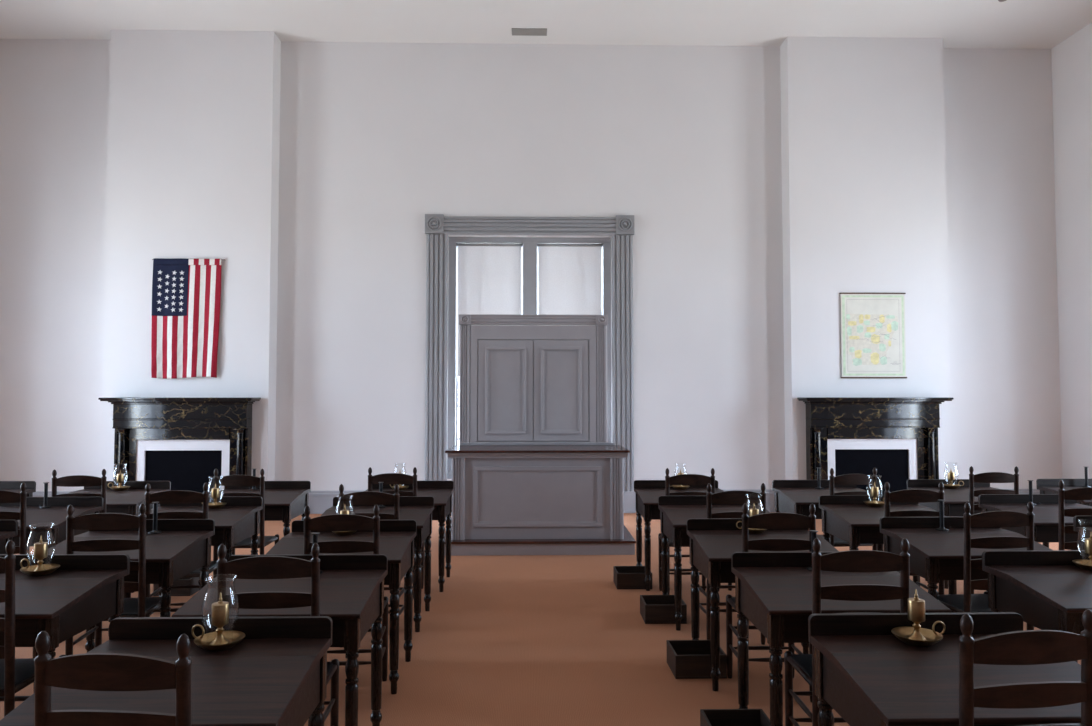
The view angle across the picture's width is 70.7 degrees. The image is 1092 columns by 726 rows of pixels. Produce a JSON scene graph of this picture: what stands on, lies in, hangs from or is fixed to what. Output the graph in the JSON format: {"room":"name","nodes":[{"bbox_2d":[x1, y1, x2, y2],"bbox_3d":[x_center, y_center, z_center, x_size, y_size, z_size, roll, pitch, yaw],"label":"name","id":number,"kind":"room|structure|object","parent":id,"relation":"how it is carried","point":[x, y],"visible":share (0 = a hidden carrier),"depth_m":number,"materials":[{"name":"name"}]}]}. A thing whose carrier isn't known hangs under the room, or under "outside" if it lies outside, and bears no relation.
{"room":"legislative chamber","nodes":[
{"label":"legislative chamber","id":0,"kind":"room"},
{"bbox_2d":[100,30,280,480],"bbox_3d":[-4.704,-1.203,10.256,2.147,6.430,0.300,0,-2,-1],"label":"wall","id":1,"kind":"structure","parent":0,"point":[194,121],"depth_m":10.15,"materials":[{"name":"white paint"}]},
{"bbox_2d":[151,258,224,378],"bbox_3d":[-4.683,-0.581,10.038,0.941,1.572,0.063,0,-2,-1],"label":"flag","id":2,"kind":"object","parent":1,"relation":"attached to","point":[186,293],"visible":1,"depth_m":10.04,"materials":[{"name":"multicoloured fabric"}]},
{"bbox_2d":[0,39,1061,511],"bbox_3d":[-0.229,-1.186,10.679,15.310,6.430,0.350,0,-2,-1],"label":"wall","id":3,"kind":"structure","parent":0,"point":[376,138],"depth_m":10.54,"materials":[{"name":"white paint"}]},
{"bbox_2d":[425,214,634,512],"bbox_3d":[-0.221,0.004,10.527,2.850,4.040,0.338,0,-2,-1],"label":"window","id":4,"kind":"structure","parent":3,"relation":"in","point":[617,250],"depth_m":10.47,"materials":[{"name":"grey paint"}]},
{"bbox_2d":[457,243,522,376],"bbox_3d":[-0.778,-0.736,10.626,0.913,1.846,0.042,0,-2,-1],"label":"roller blind","id":5,"kind":"object","parent":4,"relation":"attached to","point":[489,274],"visible":0.62,"depth_m":10.64,"materials":[{"name":"fabric"}]},
{"bbox_2d":[537,243,602,325],"bbox_3d":[0.332,-0.735,10.650,0.913,1.846,0.042,0,-2,-1],"label":"roller blind","id":6,"kind":"object","parent":4,"relation":"attached to","point":[569,275],"visible":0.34,"depth_m":10.66,"materials":[{"name":"fabric"}]},
{"bbox_2d":[33,489,1039,513],"bbox_3d":[-0.221,1.860,10.216,14.610,0.305,0.330,0,-2,-1],"label":"baseboard","id":7,"kind":"structure","parent":3,"relation":"attached to","point":[319,501],"depth_m":10.30,"materials":[{"name":"paint"}]},
{"bbox_2d":[0,512,1080,725],"bbox_3d":[-0.055,1.808,2.654,15.310,0.200,16.150,0,-2,-1],"label":"floor","id":8,"kind":"structure","parent":0,"point":[507,640],"depth_m":4.77,"materials":[{"name":"carpet"}]},
{"bbox_2d":[0,520,17,553],"bbox_3d":[-3.588,1.360,4.378,0.750,0.834,0.593,0,-2,-1],"label":"writing desk","id":9,"kind":"object","parent":8,"relation":"on","point":[8,528],"visible":0.22,"depth_m":4.67,"materials":[{"name":"brown wood"}]},
{"bbox_2d":[0,482,26,553],"bbox_3d":[-3.571,1.292,5.105,0.387,1.030,0.416,0,-2,-8],"label":"chair","id":10,"kind":"object","parent":8,"relation":"on","point":[5,496],"visible":0.35,"depth_m":4.95,"materials":[{"name":"brown wood"}]},
{"bbox_2d":[0,481,35,553],"bbox_3d":[-4.865,1.444,6.469,0.750,0.834,0.593,0,-2,-1],"label":"writing desk","id":11,"kind":"object","parent":8,"relation":"on","point":[14,486],"visible":0.16,"depth_m":6.76,"materials":[{"name":"brown wood"}]},
{"bbox_2d":[0,540,65,716],"bbox_3d":[-2.272,1.213,3.160,0.387,1.030,0.416,0,-2,-3],"label":"chair","id":12,"kind":"object","parent":8,"relation":"on","point":[15,674],"visible":0.59,"depth_m":2.99,"materials":[{"name":"brown wood"}]},
{"bbox_2d":[0,497,103,548],"bbox_3d":[-3.671,1.403,5.430,0.750,0.834,0.593,0,-2,-1],"label":"writing desk","id":13,"kind":"object","parent":8,"relation":"on","point":[50,523],"visible":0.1,"depth_m":5.45,"materials":[{"name":"brown wood"}]},
{"bbox_2d":[39,482,50,507],"bbox_3d":[-3.680,0.970,5.654,0.088,0.184,0.076,1,-2,-20],"label":"candlestick","id":14,"kind":"object","parent":13,"relation":"on","point":[45,505],"visible":1,"depth_m":5.65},
{"bbox_2d":[0,554,129,658],"bbox_3d":[-2.363,1.320,3.370,0.750,0.834,0.593,0,-2,-1],"label":"writing desk","id":15,"kind":"object","parent":8,"relation":"on","point":[86,590],"visible":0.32,"depth_m":3.40,"materials":[{"name":"brown wood"}]},
{"bbox_2d":[20,526,59,575],"bbox_3d":[-2.349,0.865,3.580,0.157,0.226,0.157,2,-3,-36],"label":"chamberstick","id":16,"kind":"object","parent":15,"relation":"on","point":[41,548],"visible":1,"depth_m":3.57,"materials":[{"name":"gold metal"}]},
{"bbox_2d":[20,564,59,575],"bbox_3d":[-2.349,0.964,3.576,0.157,0.028,0.157,0,-2,-4],"label":"tray","id":17,"kind":"object","parent":16,"relation":"on","point":[40,569],"depth_m":3.57,"materials":[{"name":"gold metal"}]},
{"bbox_2d":[34,542,47,558],"bbox_3d":[-2.349,0.869,3.580,0.054,0.074,0.054,0,-2,-4],"label":"candle cup","id":18,"kind":"object","parent":16,"relation":"on","point":[41,548],"depth_m":3.56,"materials":[{"name":"gold metal"}]},
{"bbox_2d":[51,469,106,512],"bbox_3d":[-3.570,1.328,6.010,0.387,1.030,0.416,0,-2,-8],"label":"chair","id":19,"kind":"object","parent":8,"relation":"on","point":[75,480],"visible":0.26,"depth_m":5.83,"materials":[{"name":"brown wood"}]},
{"bbox_2d":[34,631,191,725],"bbox_3d":[-1.024,1.167,2.007,0.387,1.030,0.416,0,-2,4],"label":"chair","id":20,"kind":"object","parent":8,"relation":"on","point":[86,671],"visible":1,"depth_m":1.82,"materials":[{"name":"brown wood"}]},
{"bbox_2d":[65,503,160,655],"bbox_3d":[-2.307,1.254,4.160,0.387,1.030,0.416,0,-2,-8],"label":"chair","id":21,"kind":"object","parent":8,"relation":"on","point":[142,606],"visible":0.43,"depth_m":4.00,"materials":[{"name":"brown wood"}]},
{"bbox_2d":[67,481,170,592],"bbox_3d":[-3.679,1.445,6.477,0.750,0.834,0.593,0,-2,-1],"label":"writing desk","id":22,"kind":"object","parent":8,"relation":"on","point":[128,501],"visible":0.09,"depth_m":6.52,"materials":[{"name":"brown wood"}]},
{"bbox_2d":[108,470,129,490],"bbox_3d":[-3.697,0.990,6.687,0.157,0.226,0.157,-2,-3,44],"label":"chamberstick","id":23,"kind":"object","parent":22,"relation":"on","point":[120,477],"visible":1,"depth_m":6.67,"materials":[{"name":"gold metal"}]},
{"bbox_2d":[110,486,129,490],"bbox_3d":[-3.697,1.089,6.683,0.157,0.028,0.157,1,-2,-14],"label":"tray","id":24,"kind":"object","parent":23,"relation":"on","point":[116,488],"depth_m":6.66,"materials":[{"name":"gold metal"}]},
{"bbox_2d":[33,519,214,692],"bbox_3d":[-2.399,1.361,4.405,0.750,0.834,0.593,0,-2,-1],"label":"writing desk","id":25,"kind":"object","parent":8,"relation":"on","point":[183,546],"visible":0.44,"depth_m":4.42,"materials":[{"name":"brown wood"}]},
{"bbox_2d":[146,502,161,533],"bbox_3d":[-2.355,0.928,4.628,0.088,0.184,0.076,2,-3,-35],"label":"candlestick","id":26,"kind":"object","parent":25,"relation":"on","point":[155,504],"visible":0.96,"depth_m":4.62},
{"bbox_2d":[0,616,332,725],"bbox_3d":[-1.105,1.278,2.338,0.750,0.834,0.593,0,-2,-1],"label":"writing desk","id":27,"kind":"object","parent":8,"relation":"on","point":[276,675],"visible":0.8,"depth_m":2.38,"materials":[{"name":"brown wood"}]},
{"bbox_2d":[191,593,244,650],"bbox_3d":[-1.078,0.824,2.549,0.157,0.226,0.157,2,-3,-33],"label":"chamberstick","id":28,"kind":"object","parent":27,"relation":"on","point":[219,640],"visible":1,"depth_m":2.54,"materials":[{"name":"gold metal"}]},
{"bbox_2d":[194,630,244,650],"bbox_3d":[-1.078,0.922,2.545,0.157,0.028,0.157,0,-2,-1],"label":"tray","id":29,"kind":"object","parent":28,"relation":"on","point":[213,641],"depth_m":2.54,"materials":[{"name":"gold metal"}]},
{"bbox_2d":[211,601,228,625],"bbox_3d":[-1.078,0.828,2.549,0.054,0.074,0.054,0,-2,-1],"label":"candle cup","id":30,"kind":"object","parent":28,"relation":"on","point":[220,609],"depth_m":2.53,"materials":[{"name":"gold metal"}]},
{"bbox_2d":[153,577,198,595],"bbox_3d":[-2.969,1.788,6.239,0.290,0.130,0.274,0,-2,-1],"label":"wooden box","id":31,"kind":"object","parent":8,"relation":"on","point":[191,580],"visible":0.29,"depth_m":6.11,"materials":[{"name":"brown wood"}]},
{"bbox_2d":[98,397,260,495],"bbox_3d":[-4.673,1.219,9.833,1.910,1.555,0.345,0,-2,-1],"label":"fireplace mantel","id":32,"kind":"object","parent":8,"relation":"on","point":[181,441],"visible":0.75,"depth_m":9.90,"materials":[{"name":"black stone"}]},
{"bbox_2d":[98,397,260,403],"bbox_3d":[-4.673,0.485,9.863,1.910,0.085,0.345,0,-2,-1],"label":"shelf","id":33,"kind":"object","parent":32,"relation":"attached to","point":[114,400],"depth_m":9.77,"materials":[{"name":"black stone"}]},
{"bbox_2d":[145,483,218,616],"bbox_3d":[-2.391,1.291,5.098,0.387,1.030,0.416,0,-2,-8],"label":"chair","id":34,"kind":"object","parent":8,"relation":"on","point":[173,496],"visible":0.41,"depth_m":4.92,"materials":[{"name":"brown wood"}]},
{"bbox_2d":[124,496,262,597],"bbox_3d":[-2.489,1.403,5.444,0.750,0.834,0.593,0,-2,-1],"label":"writing desk","id":35,"kind":"object","parent":8,"relation":"on","point":[238,520],"visible":0.27,"depth_m":5.53,"materials":[{"name":"brown wood"}]},
{"bbox_2d":[202,477,226,508],"bbox_3d":[-2.428,0.949,5.655,0.157,0.226,0.157,2,-3,-39],"label":"chamberstick","id":36,"kind":"object","parent":35,"relation":"on","point":[215,491],"visible":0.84,"depth_m":5.64,"materials":[{"name":"gold metal"}]},
{"bbox_2d":[208,502,226,508],"bbox_3d":[-2.428,1.048,5.651,0.157,0.028,0.157,0,-2,-7],"label":"tray","id":37,"kind":"object","parent":36,"relation":"on","point":[214,505],"depth_m":5.63,"materials":[{"name":"gold metal"}]},
{"bbox_2d":[213,469,278,578],"bbox_3d":[-2.349,1.330,6.046,0.387,1.030,0.416,0,-2,-2],"label":"chair","id":38,"kind":"object","parent":8,"relation":"on","point":[230,480],"visible":0.4,"depth_m":5.87,"materials":[{"name":"brown wood"}]},
{"bbox_2d":[198,481,310,590],"bbox_3d":[-2.444,1.445,6.480,0.750,0.834,0.593,0,-2,-1],"label":"writing desk","id":39,"kind":"object","parent":8,"relation":"on","point":[285,501],"visible":0.21,"depth_m":6.52,"materials":[{"name":"brown wood"}]},
{"bbox_2d":[217,543,338,725],"bbox_3d":[-1.068,1.211,3.103,0.387,1.030,0.416,0,-2,-3],"label":"chair","id":40,"kind":"object","parent":8,"relation":"on","point":[257,567],"visible":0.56,"depth_m":2.92,"materials":[{"name":"brown wood"}]},
{"bbox_2d":[171,554,387,725],"bbox_3d":[-1.127,1.320,3.367,0.750,0.834,0.593,0,-2,-1],"label":"writing desk","id":41,"kind":"object","parent":8,"relation":"on","point":[351,585],"visible":0.48,"depth_m":3.36,"materials":[{"name":"brown wood"}]},
{"bbox_2d":[265,520,416,694],"bbox_3d":[-1.157,1.360,4.378,0.750,0.834,0.593,0,-2,-2],"label":"writing desk","id":42,"kind":"object","parent":8,"relation":"on","point":[397,537],"visible":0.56,"depth_m":4.43,"materials":[{"name":"brown wood"}]},
{"bbox_2d":[332,495,355,535],"bbox_3d":[-1.199,0.906,4.587,0.157,0.226,0.157,2,-3,-42],"label":"chamberstick","id":43,"kind":"object","parent":42,"relation":"on","point":[344,511],"visible":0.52,"depth_m":4.55,"materials":[{"name":"gold metal"}]},
{"bbox_2d":[332,531,355,535],"bbox_3d":[-1.199,1.004,4.583,0.157,0.028,0.157,0,-2,-10],"label":"tray","id":44,"kind":"object","parent":43,"relation":"on","point":[342,533],"depth_m":4.53,"materials":[{"name":"gold metal"}]},
{"bbox_2d":[304,505,388,680],"bbox_3d":[-1.062,1.252,4.123,0.387,1.030,0.416,0,-2,-4],"label":"chair","id":45,"kind":"object","parent":8,"relation":"on","point":[335,522],"visible":0.34,"depth_m":3.94,"materials":[{"name":"brown wood"}]},
{"bbox_2d":[339,484,404,615],"bbox_3d":[-1.121,1.289,5.046,0.387,1.030,0.416,0,-2,0],"label":"chair","id":46,"kind":"object","parent":8,"relation":"on","point":[365,497],"visible":0.25,"depth_m":4.86,"materials":[{"name":"brown wood"}]},
{"bbox_2d":[321,496,433,631],"bbox_3d":[-1.207,1.403,5.451,0.750,0.834,0.593,0,-2,-1],"label":"writing desk","id":47,"kind":"object","parent":8,"relation":"on","point":[419,509],"visible":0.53,"depth_m":5.54,"materials":[{"name":"brown wood"}]},
{"bbox_2d":[368,467,423,599],"bbox_3d":[-1.196,1.334,6.167,0.387,1.030,0.416,0,-2,0],"label":"chair","id":48,"kind":"object","parent":8,"relation":"on","point":[387,478],"visible":0.32,"depth_m":5.98,"materials":[{"name":"brown wood"}]},
{"bbox_2d":[365,481,453,591],"bbox_3d":[-1.187,1.446,6.502,0.750,0.834,0.593,0,-2,-1],"label":"writing desk","id":49,"kind":"object","parent":8,"relation":"on","point":[442,491],"visible":0.49,"depth_m":6.60,"materials":[{"name":"brown wood"}]},
{"bbox_2d":[390,463,408,489],"bbox_3d":[-1.273,0.991,6.710,0.157,0.226,0.157,1,-2,-20],"label":"chamberstick","id":50,"kind":"object","parent":49,"relation":"on","point":[401,487],"visible":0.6,"depth_m":6.70,"materials":[{"name":"gold metal"}]},
{"bbox_2d":[391,485,408,489],"bbox_3d":[-1.273,1.090,6.706,0.157,0.028,0.157,0,-2,12],"label":"tray","id":51,"kind":"object","parent":50,"relation":"on","point":[401,487],"depth_m":6.69,"materials":[{"name":"gold metal"}]},
{"bbox_2d":[444,525,635,555],"bbox_3d":[-0.099,1.874,8.511,1.950,0.140,1.760,0,-2,-1],"label":"dais","id":52,"kind":"object","parent":8,"relation":"on","point":[626,546],"visible":0.28,"depth_m":7.65,"materials":[{"name":"grey paint"}]},
{"bbox_2d":[459,314,607,444],"bbox_3d":[-0.151,0.626,9.206,1.784,2.408,0.150,0,-2,-1],"label":"backboard","id":53,"kind":"object","parent":52,"relation":"on","point":[523,378],"visible":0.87,"depth_m":9.20,"materials":[{"name":"grey paint"}]},
{"bbox_2d":[445,442,629,539],"bbox_3d":[-0.090,1.322,8.069,1.850,0.926,0.788,0,-2,-1],"label":"desk","id":54,"kind":"object","parent":52,"relation":"on","point":[562,490],"visible":1,"depth_m":7.77,"materials":[{"name":"grey paint"}]},
{"bbox_2d":[445,445,629,452],"bbox_3d":[-0.090,0.902,8.086,1.850,0.024,0.788,0,-2,-1],"label":"countertop","id":55,"kind":"structure","parent":54,"relation":"on","point":[455,448],"depth_m":7.83,"materials":[{"name":"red wood"}]},
{"bbox_2d":[613,566,651,588],"bbox_3d":[0.725,1.796,6.452,0.290,0.130,0.274,0,-2,-1],"label":"wooden box","id":56,"kind":"object","parent":8,"relation":"on","point":[624,577],"visible":0.72,"depth_m":6.32,"materials":[{"name":"brown wood"}]},
{"bbox_2d":[640,595,686,623],"bbox_3d":[0.835,1.758,5.503,0.290,0.130,0.274,0,-2,-1],"label":"wooden box","id":57,"kind":"object","parent":8,"relation":"on","point":[654,609],"visible":0.74,"depth_m":5.37,"materials":[{"name":"brown wood"}]},
{"bbox_2d":[634,480,731,590],"bbox_3d":[1.161,1.448,6.548,0.750,0.834,0.593,0,-2,-1],"label":"writing desk","id":58,"kind":"object","parent":8,"relation":"on","point":[647,492],"visible":0.46,"depth_m":6.59,"materials":[{"name":"brown wood"}]},
{"bbox_2d":[670,469,689,489],"bbox_3d":[1.181,0.993,6.758,0.157,0.226,0.157,2,-3,-40],"label":"chamberstick","id":59,"kind":"object","parent":58,"relation":"on","point":[678,487],"visible":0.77,"depth_m":6.74,"materials":[{"name":"gold metal"}]},
{"bbox_2d":[672,485,689,489],"bbox_3d":[1.181,1.092,6.754,0.157,0.028,0.157,0,-2,-8],"label":"tray","id":60,"kind":"object","parent":59,"relation":"on","point":[679,487],"depth_m":6.72,"materials":[{"name":"gold metal"}]},
{"bbox_2d":[658,468,714,594],"bbox_3d":[1.111,1.332,6.102,0.387,1.030,0.416,0,-2,0],"label":"chair","id":61,"kind":"object","parent":8,"relation":"on","point":[683,479],"visible":0.45,"depth_m":5.92,"materials":[{"name":"brown wood"}]},
{"bbox_2d":[666,640,726,678],"bbox_3d":[0.870,1.716,4.470,0.290,0.130,0.274,0,-2,-2],"label":"wooden box","id":62,"kind":"object","parent":8,"relation":"on","point":[686,659],"visible":0.77,"depth_m":4.34,"materials":[{"name":"brown wood"}]},
{"bbox_2d":[658,496,769,630],"bbox_3d":[1.228,1.405,5.502,0.750,0.834,0.593,0,-2,-1],"label":"writing desk","id":63,"kind":"object","parent":8,"relation":"on","point":[675,511],"visible":0.48,"depth_m":5.56,"materials":[{"name":"brown wood"}]},
{"bbox_2d":[699,483,765,644],"bbox_3d":[1.208,1.291,5.093,0.387,1.030,0.416,0,-2,-3],"label":"chair","id":64,"kind":"object","parent":8,"relation":"on","point":[735,496],"visible":0.36,"depth_m":4.91,"materials":[{"name":"brown wood"}]},
{"bbox_2d":[700,709,769,725],"bbox_3d":[0.868,1.676,3.460,0.290,0.130,0.274,0,-2,-1],"label":"wooden box","id":65,"kind":"object","parent":8,"relation":"on","point":[708,717],"visible":0.98,"depth_m":3.59,"materials":[{"name":"brown wood"}]},
{"bbox_2d":[687,518,838,690],"bbox_3d":[1.247,1.363,4.437,0.750,0.834,0.593,0,-2,-1],"label":"writing desk","id":66,"kind":"object","parent":8,"relation":"on","point":[712,541],"visible":0.48,"depth_m":4.47,"materials":[{"name":"brown wood"}]},
{"bbox_2d":[736,494,766,533],"bbox_3d":[1.256,0.908,4.647,0.157,0.226,0.157,2,-3,-37],"label":"chamberstick","id":67,"kind":"object","parent":66,"relation":"on","point":[753,511],"visible":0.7,"depth_m":4.62,"materials":[{"name":"gold metal"}]},
{"bbox_2d":[741,526,766,533],"bbox_3d":[1.256,1.007,4.643,0.157,0.028,0.157,0,-2,-5],"label":"tray","id":68,"kind":"object","parent":67,"relation":"on","point":[751,530],"depth_m":4.59,"materials":[{"name":"gold metal"}]},
{"bbox_2d":[726,503,815,701],"bbox_3d":[1.213,1.254,4.178,0.387,1.030,0.416,0,-2,0],"label":"chair","id":69,"kind":"object","parent":8,"relation":"on","point":[779,520],"visible":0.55,"depth_m":4.00,"materials":[{"name":"brown wood"}]},
{"bbox_2d":[772,480,883,550],"bbox_3d":[2.401,1.448,6.569,0.750,0.834,0.593,0,-2,-1],"label":"writing desk","id":70,"kind":"object","parent":8,"relation":"on","point":[791,496],"visible":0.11,"depth_m":6.64,"materials":[{"name":"brown wood"}]},
{"bbox_2d":[731,552,950,725],"bbox_3d":[1.280,1.322,3.432,0.750,0.834,0.593,0,-2,-1],"label":"writing desk","id":71,"kind":"object","parent":8,"relation":"on","point":[773,590],"visible":0.51,"depth_m":3.40,"materials":[{"name":"brown wood"}]},
{"bbox_2d":[806,530,817,570],"bbox_3d":[1.278,0.889,3.654,0.088,0.184,0.076,-2,-3,44],"label":"candlestick","id":72,"kind":"object","parent":71,"relation":"on","point":[813,532],"visible":0.42,"depth_m":3.65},
{"bbox_2d":[784,538,909,725],"bbox_3d":[1.247,1.216,3.216,0.387,1.030,0.416,0,-2,0],"label":"chair","id":73,"kind":"object","parent":8,"relation":"on","point":[850,560],"visible":0.59,"depth_m":3.04,"materials":[{"name":"brown wood"}]},
{"bbox_2d":[820,468,876,550],"bbox_3d":[2.357,1.333,6.121,0.387,1.030,0.416,0,-2,-7],"label":"chair","id":74,"kind":"object","parent":8,"relation":"on","point":[846,479],"visible":0.26,"depth_m":5.93,"materials":[{"name":"brown wood"}]},
{"bbox_2d":[797,397,953,494],"bbox_3d":[4.290,1.227,10.030,1.910,1.555,0.345,0,-2,-1],"label":"fireplace mantel","id":75,"kind":"object","parent":8,"relation":"on","point":[897,437],"visible":0.68,"depth_m":10.09,"materials":[{"name":"black stone"}]},
{"bbox_2d":[797,397,953,403],"bbox_3d":[4.290,0.493,10.060,1.910,0.085,0.345,0,-2,-1],"label":"shelf","id":76,"kind":"object","parent":75,"relation":"attached to","point":[807,400],"depth_m":9.93,"materials":[{"name":"black stone"}]},
{"bbox_2d":[819,495,956,612],"bbox_3d":[2.446,1.407,5.529,0.750,0.834,0.593,0,-2,-1],"label":"writing desk","id":77,"kind":"object","parent":8,"relation":"on","point":[848,518],"visible":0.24,"depth_m":5.54,"materials":[{"name":"brown wood"}]},
{"bbox_2d":[864,482,883,506],"bbox_3d":[2.450,0.952,5.739,0.157,0.226,0.157,-2,-3,45],"label":"chamberstick","id":78,"kind":"object","parent":77,"relation":"on","point":[874,490],"visible":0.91,"depth_m":5.72,"materials":[{"name":"gold metal"}]},
{"bbox_2d":[864,501,883,506],"bbox_3d":[2.450,1.051,5.735,0.157,0.028,0.157,1,-2,-13],"label":"tray","id":79,"kind":"object","parent":78,"relation":"on","point":[870,503],"depth_m":5.72,"materials":[{"name":"gold metal"}]},
{"bbox_2d":[884,482,943,594],"bbox_3d":[2.387,1.294,5.158,0.387,1.030,0.416,0,-2,0],"label":"chair","id":80,"kind":"object","parent":8,"relation":"on","point":[909,495],"visible":0.38,"depth_m":4.97,"materials":[{"name":"brown wood"}]},
{"bbox_2d":[808,612,1080,725],"bbox_3d":[1.297,1.280,2.385,0.750,0.834,0.593,0,-2,-2],"label":"writing desk","id":81,"kind":"object","parent":8,"relation":"on","point":[869,676],"visible":0.71,"depth_m":2.39,"materials":[{"name":"brown wood"}]},
{"bbox_2d":[891,589,945,646],"bbox_3d":[1.248,0.851,2.593,0.156,0.176,0.156,-2,-3,34],"label":"chamberstick","id":82,"kind":"object","parent":81,"relation":"on","point":[915,635],"visible":1,"depth_m":2.58,"materials":[{"name":"gold metal"}]},
{"bbox_2d":[907,598,924,621],"bbox_3d":[1.248,0.830,2.594,0.054,0.074,0.054,0,-2,-1],"label":"candle cup","id":83,"kind":"object","parent":82,"relation":"on","point":[916,606],"depth_m":2.57,"materials":[{"name":"gold metal"}]},
{"bbox_2d":[891,626,942,646],"bbox_3d":[1.248,0.924,2.590,0.157,0.028,0.157,0,-2,-1],"label":"tray","id":84,"kind":"object","parent":82,"relation":"on","point":[923,637],"depth_m":2.59,"materials":[{"name":"gold metal"}]},
{"bbox_2d":[907,479,997,588],"bbox_3d":[3.624,1.450,6.620,0.750,0.834,0.593,0,-2,-2],"label":"writing desk","id":85,"kind":"object","parent":8,"relation":"on","point":[955,499],"visible":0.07,"depth_m":6.66,"materials":[{"name":"brown wood"}]},
{"bbox_2d":[943,470,963,488],"bbox_3d":[3.593,0.996,6.829,0.157,0.226,0.157,2,-3,-39],"label":"chamberstick","id":86,"kind":"object","parent":85,"relation":"on","point":[951,475],"visible":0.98,"depth_m":6.81,"materials":[{"name":"gold metal"}]},
{"bbox_2d":[943,484,960,488],"bbox_3d":[3.593,1.095,6.825,0.157,0.028,0.157,0,-2,-7],"label":"tray","id":87,"kind":"object","parent":86,"relation":"on","point":[951,486],"depth_m":6.79,"materials":[{"name":"gold metal"}]},
{"bbox_2d":[879,517,1051,599],"bbox_3d":[2.462,1.365,4.499,0.750,0.834,0.593,0,-2,-1],"label":"writing desk","id":88,"kind":"object","parent":8,"relation":"on","point":[935,555],"visible":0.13,"depth_m":4.46,"materials":[{"name":"brown wood"}]},
{"bbox_2d":[935,500,950,530],"bbox_3d":[2.432,0.932,4.729,0.088,0.184,0.076,2,-3,-42],"label":"candlestick","id":89,"kind":"object","parent":88,"relation":"on","point":[941,502],"visible":1,"depth_m":4.71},
{"bbox_2d":[938,502,1033,629],"bbox_3d":[2.379,1.257,4.235,0.387,1.030,0.416,0,-2,-4],"label":"chair","id":90,"kind":"object","parent":8,"relation":"on","point":[966,602],"visible":0.41,"depth_m":4.05,"materials":[{"name":"brown wood"}]},
{"bbox_2d":[969,466,1018,593],"bbox_3d":[3.544,1.338,6.250,0.387,1.030,0.416,0,-2,2],"label":"chair","id":91,"kind":"object","parent":8,"relation":"on","point":[988,477],"visible":0.23,"depth_m":6.07,"materials":[{"name":"brown wood"}]},
{"bbox_2d":[959,609,1091,725],"bbox_3d":[1.243,1.174,2.184,0.387,1.030,0.416,0,-2,-7],"label":"chair","id":92,"kind":"object","parent":8,"relation":"on","point":[1025,647],"visible":1,"depth_m":1.99,"materials":[{"name":"brown wood"}]},
{"bbox_2d":[978,494,1091,590],"bbox_3d":[3.684,1.409,5.580,0.750,0.834,0.593,0,-2,-1],"label":"writing desk","id":93,"kind":"object","parent":8,"relation":"on","point":[1046,525],"visible":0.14,"depth_m":5.65,"materials":[{"name":"brown wood"}]},
{"bbox_2d":[1025,480,1039,504],"bbox_3d":[3.660,0.976,5.806,0.088,0.184,0.076,0,-2,-11],"label":"candlestick","id":94,"kind":"object","parent":93,"relation":"on","point":[1030,481],"visible":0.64,"depth_m":5.80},
{"bbox_2d":[982,550,1091,662],"bbox_3d":[2.514,1.323,3.465,0.750,0.834,0.593,0,-2,-1],"label":"writing desk","id":95,"kind":"object","parent":8,"relation":"on","point":[1046,588],"visible":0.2,"depth_m":3.54,"materials":[{"name":"brown wood"}]},
{"bbox_2d":[1072,519,1091,570],"bbox_3d":[2.605,0.869,3.677,0.157,0.226,0.157,1,-3,-33],"label":"chamberstick","id":96,"kind":"object","parent":95,"relation":"on","point":[1085,564],"visible":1,"depth_m":3.67,"materials":[{"name":"gold metal"}]},
{"bbox_2d":[1072,559,1091,570],"bbox_3d":[2.605,0.968,3.673,0.157,0.028,0.157,0,-2,0],"label":"tray","id":97,"kind":"object","parent":96,"relation":"on","point":[1085,564],"depth_m":3.68,"materials":[{"name":"gold metal"}]},
{"bbox_2d":[1084,538,1091,553],"bbox_3d":[2.605,0.873,3.677,0.054,0.074,0.054,0,-2,0],"label":"candle cup","id":98,"kind":"object","parent":96,"relation":"on","point":[1088,541],"depth_m":3.66,"materials":[{"name":"gold metal"}]},
{"bbox_2d":[1036,479,1091,547],"bbox_3d":[4.819,1.452,6.664,0.750,0.834,0.593,0,-2,-2],"label":"writing desk","id":99,"kind":"object","parent":8,"relation":"on","point":[1046,486],"visible":0.12,"depth_m":6.94,"materials":[{"name":"brown wood"}]},
{"bbox_2d":[1058,480,1091,549],"bbox_3d":[3.606,1.297,5.248,0.387,1.030,0.416,0,-2,6],"label":"chair","id":100,"kind":"object","parent":8,"relation":"on","point":[1085,494],"visible":0.3,"depth_m":5.08,"materials":[{"name":"brown wood"}]},
{"bbox_2d":[0,0,1091,48],"bbox_3d":[-0.055,-4.816,2.921,15.310,0.200,16.150,0,-2,-1],"label":"ceiling","id":101,"kind":"structure","parent":0,"point":[985,24],"depth_m":9.96,"materials":[{"name":"paint"}]},
{"bbox_2d":[512,28,546,35],"bbox_3d":[-0.222,-4.414,10.268,0.470,0.012,0.190,0,-2,-1],"label":"ceiling vent","id":102,"kind":"object","parent":101,"relation":"in","point":[515,31],"visible":1,"depth_m":10.25,"materials":[{"name":"metal"}]},
{"bbox_2d":[780,36,951,479],"bbox_3d":[4.323,-1.195,10.454,2.127,6.430,0.300,0,-2,-1],"label":"wall","id":103,"kind":"structure","parent":0,"point":[863,118],"depth_m":10.34,"materials":[{"name":"white paint"}]},
{"bbox_2d":[839,293,906,377],"bbox_3d":[4.359,-0.368,10.254,0.890,1.144,0.020,0,-2,-1],"label":"map","id":104,"kind":"object","parent":103,"relation":"attached to","point":[872,324],"visible":1,"depth_m":10.25,"materials":[{"name":"paper"}]},
{"bbox_2d":[1051,22,1091,478],"bbox_3d":[7.423,-1.497,2.952,0.350,6.430,15.450,0,-2,-1],"label":"wall","id":105,"kind":"structure","parent":0,"point":[1071,59],"depth_m":10.31,"materials":[{"name":"white paint"}]},
{"bbox_2d":[1073,515,1091,549],"bbox_3d":[3.705,1.367,4.551,0.750,0.834,0.593,0,-2,-1],"label":"chimney","id":106,"kind":"object","parent":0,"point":[1083,527],"visible":0.2,"depth_m":4.82,"materials":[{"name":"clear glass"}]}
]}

